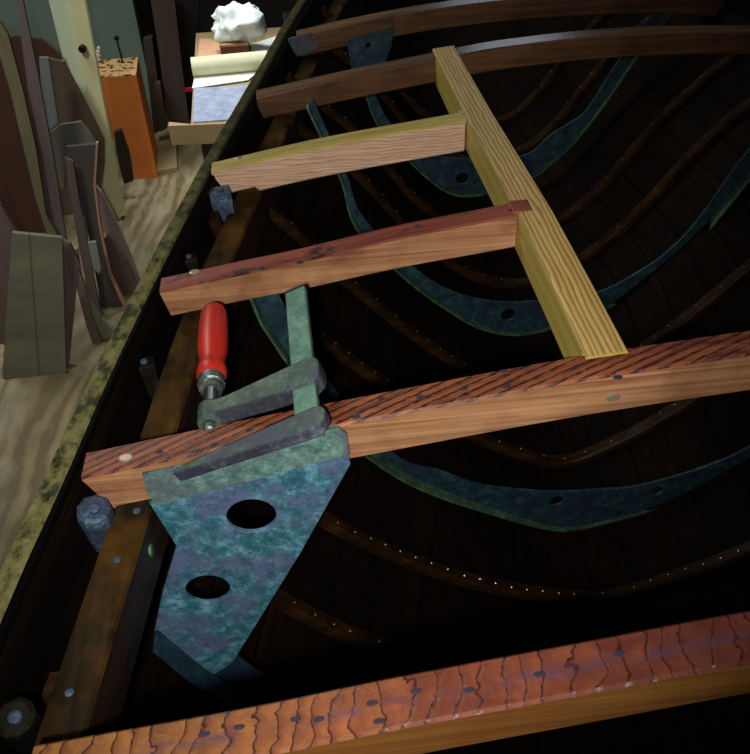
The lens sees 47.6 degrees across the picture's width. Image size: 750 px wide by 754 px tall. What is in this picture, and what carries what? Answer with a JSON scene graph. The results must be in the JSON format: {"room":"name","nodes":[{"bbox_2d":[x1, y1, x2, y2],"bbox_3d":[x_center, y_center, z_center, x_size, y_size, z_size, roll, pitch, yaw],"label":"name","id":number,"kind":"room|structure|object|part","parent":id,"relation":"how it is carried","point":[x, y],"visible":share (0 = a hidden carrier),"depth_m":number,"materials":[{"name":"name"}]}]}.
{"room":"shipyard hall","nodes":[
{"label":"shipyard hall","id":0,"kind":"room"},
{"bbox_2d":[0,0,152,128],"bbox_3d":[-1.980,-1.976,2.849,2.000,2.500,0.060,-5,40,-4],"label":"wall","id":1,"kind":"structure","parent":0,"point":[109,19],"depth_m":3.40,"materials":[{"name":"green paint"}]},
{"bbox_2d":[0,0,203,569],"bbox_3d":[0.499,-0.328,2.743,6.600,0.050,8.500,-5,40,-4],"label":"floor","id":2,"kind":"structure","parent":0,"point":[36,412],"depth_m":2.36,"materials":[{"name":"brown wood"}]},
{"bbox_2d":[0,201,17,344],"bbox_3d":[-1.017,-0.281,2.290,0.172,0.432,0.037,-17,42,-17],"label":"plank","id":3,"kind":"object","parent":2,"relation":"on","point":[7,226],"visible":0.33,"depth_m":2.27,"materials":[{"name":"wood"}]},
{"bbox_2d":[0,35,61,232],"bbox_3d":[-1.147,-0.780,2.799,0.349,0.646,0.079,-5,40,-4],"label":"wooden plank","id":4,"kind":"object","parent":2,"relation":"on","point":[17,196],"visible":0.31,"depth_m":2.82,"materials":[{"name":"brown wood"}]},
{"bbox_2d":[2,231,66,377],"bbox_3d":[-0.922,-0.186,2.274,0.264,0.435,0.056,-5,40,-4],"label":"plywood board","id":5,"kind":"object","parent":2,"relation":"on","point":[35,332],"visible":1,"depth_m":2.27,"materials":[{"name":"beige wood"}]},
{"bbox_2d":[16,0,66,239],"bbox_3d":[-0.907,-0.678,2.305,0.044,0.683,0.171,4,40,7],"label":"plank","id":6,"kind":"object","parent":2,"relation":"on","point":[41,130],"visible":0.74,"depth_m":2.30,"materials":[{"name":"brown wood"}]},
{"bbox_2d":[0,21,58,234],"bbox_3d":[-0.934,-0.643,2.289,0.039,0.567,0.150,-9,40,-7],"label":"batten","id":7,"kind":"object","parent":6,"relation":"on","point":[7,55],"visible":0.84,"depth_m":2.26,"materials":[{"name":"brown wood"}]},
{"bbox_2d":[39,57,58,129],"bbox_3d":[-0.963,-0.831,2.494,0.055,0.198,0.052,-5,40,-4],"label":"offcut","id":8,"kind":"object","parent":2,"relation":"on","point":[45,70],"visible":0.76,"depth_m":2.49,"materials":[{"name":"grey wood"}]},
{"bbox_2d":[63,238,79,366],"bbox_3d":[-0.841,-0.190,2.322,0.136,0.401,0.027,-18,42,-18],"label":"batten","id":9,"kind":"object","parent":2,"relation":"on","point":[71,259],"visible":0.65,"depth_m":2.28,"materials":[{"name":"wood"}]},
{"bbox_2d":[50,120,95,189],"bbox_3d":[-0.884,-0.654,2.509,0.140,0.189,0.050,-5,40,-4],"label":"board","id":10,"kind":"object","parent":2,"relation":"on","point":[75,132],"visible":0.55,"depth_m":2.48,"materials":[{"name":"grey wood"}]},
{"bbox_2d":[49,57,104,214],"bbox_3d":[-0.968,-0.760,2.723,0.197,0.505,0.073,-5,40,-4],"label":"angled panel","id":11,"kind":"object","parent":2,"relation":"on","point":[71,105],"visible":0.52,"depth_m":2.67,"materials":[{"name":"brown wood"}]},
{"bbox_2d":[65,156,102,315],"bbox_3d":[-0.852,-0.386,2.491,0.033,0.515,0.099,4,40,7],"label":"batten","id":12,"kind":"object","parent":2,"relation":"on","point":[81,232],"visible":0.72,"depth_m":2.47,"materials":[{"name":"wood"}]},
{"bbox_2d":[88,240,100,273],"bbox_3d":[-0.816,-0.349,2.481,0.026,0.098,0.026,-5,40,-4],"label":"offcut","id":13,"kind":"object","parent":12,"relation":"on","point":[93,247],"visible":1,"depth_m":2.47,"materials":[{"name":"grey wood"}]},
{"bbox_2d":[49,0,124,219],"bbox_3d":[-0.933,-0.854,2.851,0.121,0.805,0.093,-5,40,-4],"label":"wooden plank","id":14,"kind":"object","parent":2,"relation":"on","point":[71,18],"visible":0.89,"depth_m":2.72,"materials":[{"name":"paint"}]},
{"bbox_3d":[-0.961,-0.887,2.848,0.070,0.745,0.050,-5,40,-4],"label":"post","id":15,"kind":"part","parent":14,"relation":"part of","materials":[{"name":"beige paint"}]},
{"bbox_3d":[-0.917,-1.028,2.663,0.024,0.026,0.024,-5,40,-4],"label":"knob","id":16,"kind":"part","parent":14,"relation":"part of","materials":[{"name":"black metal"}]},
{"bbox_2d":[77,268,102,343],"bbox_3d":[-0.821,-0.182,2.449,0.036,0.295,0.047,-5,40,-4],"label":"batten","id":17,"kind":"object","parent":2,"relation":"on","point":[94,333],"visible":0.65,"depth_m":2.44,"materials":[{"name":"brown wood"}]},
{"bbox_2d":[74,247,114,338],"bbox_3d":[-0.811,-0.220,2.448,0.100,0.334,0.039,15,43,20],"label":"curved template","id":18,"kind":"object","parent":2,"relation":"on","point":[106,330],"visible":0.5,"depth_m":2.48,"materials":[{"name":"wood"}]},
{"bbox_2d":[66,141,126,308],"bbox_3d":[-0.809,-0.402,2.529,0.108,0.590,0.111,-5,40,-4],"label":"curved template","id":19,"kind":"object","parent":2,"relation":"on","point":[83,155],"depth_m":2.47,"materials":[{"name":"grey wood"}]},
{"bbox_3d":[-0.787,-0.428,2.506,0.043,0.523,0.098,2,40,5],"label":"copper edge strip","id":20,"kind":"part","parent":19,"relation":"part of","materials":[{"name":"brown metal"}]},
{"bbox_2d":[96,184,139,283],"bbox_3d":[-0.800,-0.430,2.652,0.099,0.358,0.037,14,43,19],"label":"curved template","id":21,"kind":"object","parent":2,"relation":"on","point":[109,222],"visible":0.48,"depth_m":2.63,"materials":[{"name":"brown wood"}]},
{"bbox_2d":[104,233,137,295],"bbox_3d":[-0.785,-0.323,2.648,0.073,0.261,0.047,-5,40,-4],"label":"board","id":22,"kind":"object","parent":2,"relation":"on","point":[122,273],"visible":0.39,"depth_m":2.64,"materials":[{"name":"brown wood"}]},
{"bbox_2d":[114,128,133,183],"bbox_3d":[-0.911,-0.800,3.082,0.044,0.205,0.024,-5,40,-4],"label":"strip","id":23,"kind":"object","parent":2,"relation":"on","point":[122,149],"visible":1,"depth_m":3.07,"materials":[{"name":"black wood"}]},
{"bbox_2d":[99,57,157,178],"bbox_3d":[-0.937,-0.980,3.241,0.156,0.403,0.188,-5,40,-4],"label":"wooden block","id":24,"kind":"object","parent":2,"relation":"on","point":[126,102],"visible":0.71,"depth_m":3.15,"materials":[{"name":"paint"}]},
{"bbox_2d":[96,46,100,62],"bbox_3d":[-1.024,-1.192,3.140,0.031,0.059,0.026,-5,40,-4],"label":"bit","id":25,"kind":"object","parent":24,"relation":"on","point":[98,51],"visible":0.77,"depth_m":3.13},
{"bbox_2d":[114,36,123,62],"bbox_3d":[-0.937,-1.199,3.111,0.017,0.099,0.018,-5,40,-4],"label":"awl","id":26,"kind":"object","parent":24,"relation":"on","point":[116,38],"visible":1,"depth_m":3.10,"materials":[{"name":"black metal"}]},
{"bbox_2d":[153,127,177,175],"bbox_3d":[-0.860,-0.927,3.472,0.097,0.020,0.425,-9,40,-7],"label":"plywood offcut","id":27,"kind":"object","parent":2,"relation":"on","point":[167,152],"visible":0.79,"depth_m":3.42,"materials":[{"name":"beige wood"}]},
{"bbox_2d":[143,35,160,133],"bbox_3d":[-0.883,-1.161,3.389,0.066,0.379,0.048,-5,40,-4],"label":"plank","id":28,"kind":"object","parent":27,"relation":"on","point":[148,41],"visible":0.8,"depth_m":3.35,"materials":[{"name":"brown wood"}]},
{"bbox_2d":[155,80,166,131],"bbox_3d":[-0.856,-1.082,3.398,0.034,0.197,0.034,-5,40,-4],"label":"plank","id":29,"kind":"object","parent":27,"relation":"on","point":[160,101],"visible":1,"depth_m":3.39,"materials":[{"name":"brown wood"}]},
{"bbox_2d":[151,0,189,123],"bbox_3d":[-0.804,-1.247,3.355,0.116,0.505,0.050,-5,40,-4],"label":"post","id":30,"kind":"object","parent":2,"relation":"on","point":[165,16],"visible":0.87,"depth_m":3.33,"materials":[{"name":"brown wood"}]},
{"bbox_2d":[176,0,198,119],"bbox_3d":[-0.745,-1.270,3.423,0.148,0.479,0.010,-5,40,-4],"label":"sheet","id":31,"kind":"object","parent":30,"relation":"hanging from","point":[187,10],"visible":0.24,"depth_m":3.35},
{"bbox_2d":[185,87,192,91],"bbox_3d":[-0.736,-1.142,3.372,0.038,0.017,0.006,-5,40,-4],"label":"strap","id":32,"kind":"object","parent":30,"relation":"attached to","point":[187,89],"visible":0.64,"depth_m":3.37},
{"bbox_2d":[168,27,280,159],"bbox_3d":[-0.480,-0.837,2.987,0.336,0.480,0.863,-2,40,1],"label":"workbench","id":33,"kind":"object","parent":2,"relation":"on","point":[205,134],"visible":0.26,"depth_m":2.53,"materials":[{"name":"beige wood"}]},
{"bbox_3d":[-0.471,-0.731,2.532,0.280,0.060,0.030,-2,40,1],"label":"rail","id":34,"kind":"part","parent":33,"relation":"part of","materials":[{"name":"beige wood"}]},
{"bbox_2d":[197,38,220,56],"bbox_3d":[-0.576,-1.161,3.001,0.093,0.004,0.228,-5,40,-4],"label":"cardboard","id":35,"kind":"object","parent":33,"relation":"on","point":[207,47],"visible":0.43,"depth_m":3.00,"materials":[{"name":"cardboard"}]},
{"bbox_2d":[193,85,247,122],"bbox_3d":[-0.456,-0.846,2.620,0.217,0.004,0.270,-5,40,-4],"label":"sheet","id":36,"kind":"object","parent":33,"relation":"on","point":[211,104],"visible":0.64,"depth_m":2.62,"materials":[{"name":"blue paper"}]},
{"bbox_2d":[192,71,255,88],"bbox_3d":[-0.480,-0.975,2.770,0.224,0.002,0.140,-5,40,-4],"label":"paper sheet","id":37,"kind":"object","parent":33,"relation":"on","point":[208,80],"visible":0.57,"depth_m":2.76,"materials":[{"name":"white paper"}]},
{"bbox_2d":[190,50,266,76],"bbox_3d":[-0.475,-1.028,2.786,0.248,0.060,0.060,-8,40,-6],"label":"paper roll","id":38,"kind":"object","parent":33,"relation":"on","point":[245,61],"visible":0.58,"depth_m":2.76,"materials":[{"name":"beige paper"}]},
{"bbox_2d":[219,41,249,53],"bbox_3d":[-0.483,-1.143,2.938,0.100,0.053,0.124,-5,40,-4],"label":"box","id":39,"kind":"object","parent":33,"relation":"on","point":[234,46],"visible":0.42,"depth_m":2.88,"materials":[{"name":"brown wood"}]},
{"bbox_3d":[-0.484,-1.161,2.923,0.100,0.008,0.124,-5,40,-4],"label":"lid","id":40,"kind":"part","parent":39,"relation":"part of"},
{"bbox_2d":[211,1,266,42],"bbox_3d":[-0.465,-1.212,2.889,0.191,0.126,0.149,-5,40,-4],"label":"crumpled bag","id":41,"kind":"object","parent":39,"relation":"on","point":[235,21],"visible":1,"depth_m":2.85,"materials":[{"name":"white plastic"}]},
{"bbox_2d":[251,36,275,51],"bbox_3d":[-0.392,-1.155,2.985,0.093,0.004,0.229,-5,40,-4],"label":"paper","id":42,"kind":"object","parent":33,"relation":"on","point":[263,45],"visible":0.36,"depth_m":3.00,"materials":[{"name":"paper"}]},
{"bbox_2d":[0,0,749,753],"bbox_3d":[0.352,-0.139,1.702,1.608,0.800,3.903,-5,40,-4],"label":"hull planking","id":43,"kind":"object","parent":2,"relation":"on","point":[355,586],"visible":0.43,"depth_m":1.55,"materials":[{"name":"black wood"}]},
{"bbox_2d":[0,696,42,753],"bbox_3d":[-0.289,0.289,0.702,0.036,0.076,0.045,-5,40,-4],"label":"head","id":44,"kind":"object","parent":43,"relation":"attached to","point":[21,720],"visible":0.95,"depth_m":0.68},
{"bbox_2d":[42,671,58,706],"bbox_3d":[0.452,0.461,1.024,1.487,0.664,0.026,-5,40,-4],"label":"frame","id":45,"kind":"object","parent":43,"relation":"attached to","point":[49,685],"visible":0.04,"depth_m":0.76,"materials":[{"name":"brown wood"}]},
{"bbox_2d":[77,494,114,551],"bbox_3d":[-0.278,0.148,0.858,0.037,0.077,0.046,-5,40,-4],"label":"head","id":46,"kind":"object","parent":43,"relation":"attached to","point":[95,514],"visible":0.94,"depth_m":0.83},
{"bbox_2d":[139,355,158,400],"bbox_3d":[-0.277,0.003,1.035,0.026,0.065,0.021,-13,41,-12],"label":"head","id":47,"kind":"object","parent":43,"relation":"attached to","point":[147,368],"visible":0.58,"depth_m":1.02},
{"bbox_2d":[0,0,306,622],"bbox_3d":[-0.173,-0.382,1.440,0.191,0.058,3.872,2,40,5],"label":"gunwale","id":48,"kind":"object","parent":43,"relation":"attached to","point":[11,571],"visible":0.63,"depth_m":0.96,"materials":[{"name":"paint"}]},
{"bbox_2d":[185,253,199,270],"bbox_3d":[-0.260,-0.146,1.205,0.024,0.065,0.019,-13,41,-12],"label":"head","id":49,"kind":"object","parent":43,"relation":"attached to","point":[191,260],"visible":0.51,"depth_m":1.19},
{"bbox_2d":[32,0,356,752],"bbox_3d":[-0.173,-0.122,1.208,0.138,0.086,3.070,0,40,3],"label":"shelf","id":50,"kind":"object","parent":43,"relation":"attached to","point":[88,696],"visible":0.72,"depth_m":0.84,"materials":[{"name":"brown wood"}]},
{"bbox_2d":[211,110,465,192],"bbox_3d":[-0.050,-0.352,1.339,0.415,0.097,0.035,-5,40,-4],"label":"beam","id":51,"kind":"structure","parent":50,"relation":"on","point":[445,134],"depth_m":1.32,"materials":[{"name":"brown wood"}]},
{"bbox_2d":[159,199,532,315],"bbox_3d":[-0.038,-0.148,1.076,0.469,0.109,0.038,-5,40,-4],"label":"beam","id":52,"kind":"structure","parent":50,"relation":"on","point":[494,228],"depth_m":1.06,"materials":[{"name":"brown wood"}]},
{"bbox_2d":[32,611,749,753],"bbox_3d":[0.454,0.205,0.647,1.416,0.126,0.040,-5,40,-4],"label":"beam","id":53,"kind":"structure","parent":50,"relation":"on","point":[706,659],"depth_m":0.60,"materials":[{"name":"brown wood"}]},
{"bbox_2d":[81,331,749,508],"bbox_3d":[0.413,0.011,0.873,1.411,0.128,0.043,-5,40,-4],"label":"beam","id":54,"kind":"structure","parent":50,"relation":"on","point":[502,399],"depth_m":0.83,"materials":[{"name":"brown wood"}]},
{"bbox_2d":[142,426,350,709],"bbox_3d":[-0.119,0.304,1.000,0.270,0.630,0.038,-5,40,-4],"label":"hanging knee","id":55,"kind":"object","parent":54,"relation":"attached to","point":[200,639],"visible":0.83,"depth_m":0.91,"materials":[{"name":"blue metal"}]},
{"bbox_2d":[173,284,329,480],"bbox_3d":[-0.130,-0.011,0.894,0.154,0.069,0.272,-5,40,-4],"label":"clamp","id":56,"kind":"object","parent":55,"relation":"attached to","point":[300,383],"visible":1,"depth_m":0.84,"materials":[{"name":"green metal"}]},
{"bbox_3d":[-0.182,-0.039,0.957,0.035,0.034,0.130,-5,40,-4],"label":"handle","id":57,"kind":"part","parent":56,"relation":"part of","materials":[{"name":"red paint"}]},
{"bbox_3d":[-0.114,0.019,0.853,0.132,0.064,0.038,-5,40,-4],"label":"sliding arm","id":58,"kind":"part","parent":56,"relation":"part of"},
{"bbox_3d":[-0.090,0.430,1.130,0.219,0.269,0.005,-5,40,-4],"label":"arm","id":59,"kind":"part","parent":55,"relation":"part of"},
{"bbox_2d":[432,46,627,358],"bbox_3d":[0.177,-0.297,1.212,0.042,0.074,0.940,-5,40,-4],"label":"carlin","id":60,"kind":"object","parent":54,"relation":"attached to","point":[577,317],"visible":0.97,"depth_m":1.02,"materials":[{"name":"yellow wood"}]},
{"bbox_2d":[256,25,749,117],"bbox_3d":[0.347,-0.584,1.588,1.139,0.109,0.040,-5,40,-4],"label":"beam","id":61,"kind":"structure","parent":50,"relation":"on","point":[496,55],"depth_m":1.56,"materials":[{"name":"brown wood"}]},
{"bbox_2d":[296,0,724,56],"bbox_3d":[0.296,-0.778,1.840,0.933,0.091,0.043,-5,40,-4],"label":"beam","id":62,"kind":"structure","parent":50,"relation":"on","point":[452,13],"depth_m":1.81,"materials":[{"name":"brown wood"}]},
{"bbox_2d":[288,15,393,68],"bbox_3d":[-0.070,-0.688,1.829,0.227,0.159,0.007,-5,40,-4],"label":"hanging knee","id":63,"kind":"object","parent":62,"relation":"attached to","point":[379,32],"visible":0.85,"depth_m":1.80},
{"bbox_3d":[-0.047,-0.731,1.798,0.178,0.054,0.003,-5,40,-4],"label":"web plate","id":64,"kind":"part","parent":63,"relation":"part of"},
{"bbox_3d":[-0.008,-0.684,1.840,0.102,0.134,0.005,-5,40,-4],"label":"knee plate","id":65,"kind":"part","parent":63,"relation":"part of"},
{"bbox_2d":[209,185,233,221],"bbox_3d":[-0.237,-0.264,1.315,0.033,0.065,0.026,-13,41,-12],"label":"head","id":66,"kind":"object","parent":43,"relation":"attached to","point":[221,201],"visible":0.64,"depth_m":1.30},
{"bbox_2d":[283,11,290,21],"bbox_3d":[-0.193,-0.848,2.047,0.048,0.065,0.038,-13,41,-12],"label":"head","id":67,"kind":"object","parent":43,"relation":"attached to","point":[285,14],"visible":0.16,"depth_m":2.03},
{"bbox_2d":[269,588,490,668],"bbox_3d":[0.419,0.264,1.247,1.380,0.623,0.026,-5,40,-4],"label":"frame","id":68,"kind":"object","parent":43,"relation":"attached to","point":[282,600],"visible":0.3,"depth_m":1.29,"materials":[{"name":"brown wood"}]},
{"bbox_2d":[208,211,707,467],"bbox_3d":[0.371,-0.064,1.517,1.231,0.622,0.026,-5,40,-4],"label":"frame","id":69,"kind":"object","parent":43,"relation":"attached to","point":[319,336],"visible":0.56,"depth_m":1.65,"materials":[{"name":"brown wood"}]},
{"bbox_2d":[320,6,612,125],"bbox_3d":[0.259,-0.793,2.177,0.776,0.344,0.026,-5,40,-4],"label":"frame","id":70,"kind":"object","parent":43,"relation":"attached to","point":[600,19],"visible":0.43,"depth_m":2.21,"materials":[{"name":"brown wood"}]},
{"bbox_2d":[311,13,651,157],"bbox_3d":[0.275,-0.694,2.079,0.842,0.373,0.026,-5,40,-4],"label":"frame","id":71,"kind":"object","parent":43,"relation":"attached to","point":[604,63],"visible":0.44,"depth_m":2.09,"materials":[{"name":"brown wood"}]},
{"bbox_2d":[250,294,749,531],"bbox_3d":[0.405,0.042,1.412,1.168,0.651,0.028,-5,40,-4],"label":"frame","id":72,"kind":"object","parent":43,"relation":"attached to","point":[578,509],"visible":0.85,"depth_m":1.56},
{"bbox_2d":[270,204,749,375],"bbox_3d":[0.355,-0.170,1.610,1.159,0.552,0.026,-5,40,-4],"label":"frame","id":73,"kind":"object","parent":43,"relation":"attached to","point":[742,272],"visible":0.55,"depth_m":1.64,"materials":[{"name":"brown wood"}]},
{"bbox_2d":[284,54,743,224],"bbox_3d":[0.306,-0.491,1.886,0.972,0.435,0.026,-5,40,-4],"label":"frame","id":74,"kind":"object","parent":43,"relation":"attached to","point":[725,62],"visible":0.57,"depth_m":1.88,"materials":[{"name":"brown wood"}]},
{"bbox_2d":[365,12,670,196],"bbox_3d":[0.314,-0.607,1.960,0.676,0.410,0.026,-5,40,-4],"label":"frame","id":75,"kind":"object","parent":43,"relation":"attached to","point":[441,171],"visible":0.77,"depth_m":2.03,"materials":[{"name":"blue wood"}]},
{"bbox_2d":[298,96,749,288],"bbox_3d":[0.322,-0.387,1.791,1.035,0.468,0.026,-5,40,-4],"label":"frame","id":76,"kind":"object","parent":43,"relation":"attached to","point":[743,108],"visible":0.63,"depth_m":1.80,"materials":[{"name":"brown wood"}]},
{"bbox_2d":[306,99,749,335],"bbox_3d":[0.353,-0.304,1.667,0.933,0.552,0.028,-5,40,-4],"label":"frame","id":77,"kind":"object","parent":43,"relation":"attached to","point":[529,318],"visible":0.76,"depth_m":1.76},
{"bbox_2d":[316,510,749,605],"bbox_3d":[0.403,0.164,1.345,1.325,0.629,0.026,-5,40,-4],"label":"frame","id":78,"kind":"object","parent":43,"relation":"attached to","point":[327,521],"visible":0.81,"depth_m":1.49,"materials":[{"name":"brown wood"}]},
{"bbox_2d":[145,0,749,99],"bbox_3d":[1.271,-2.464,3.268,4.595,2.500,0.050,-5,40,-4],"label":"wall","id":79,"kind":"structure","parent":0,"point":[273,10],"depth_m":3.71,"materials":[{"name":"green paint"}]}
]}

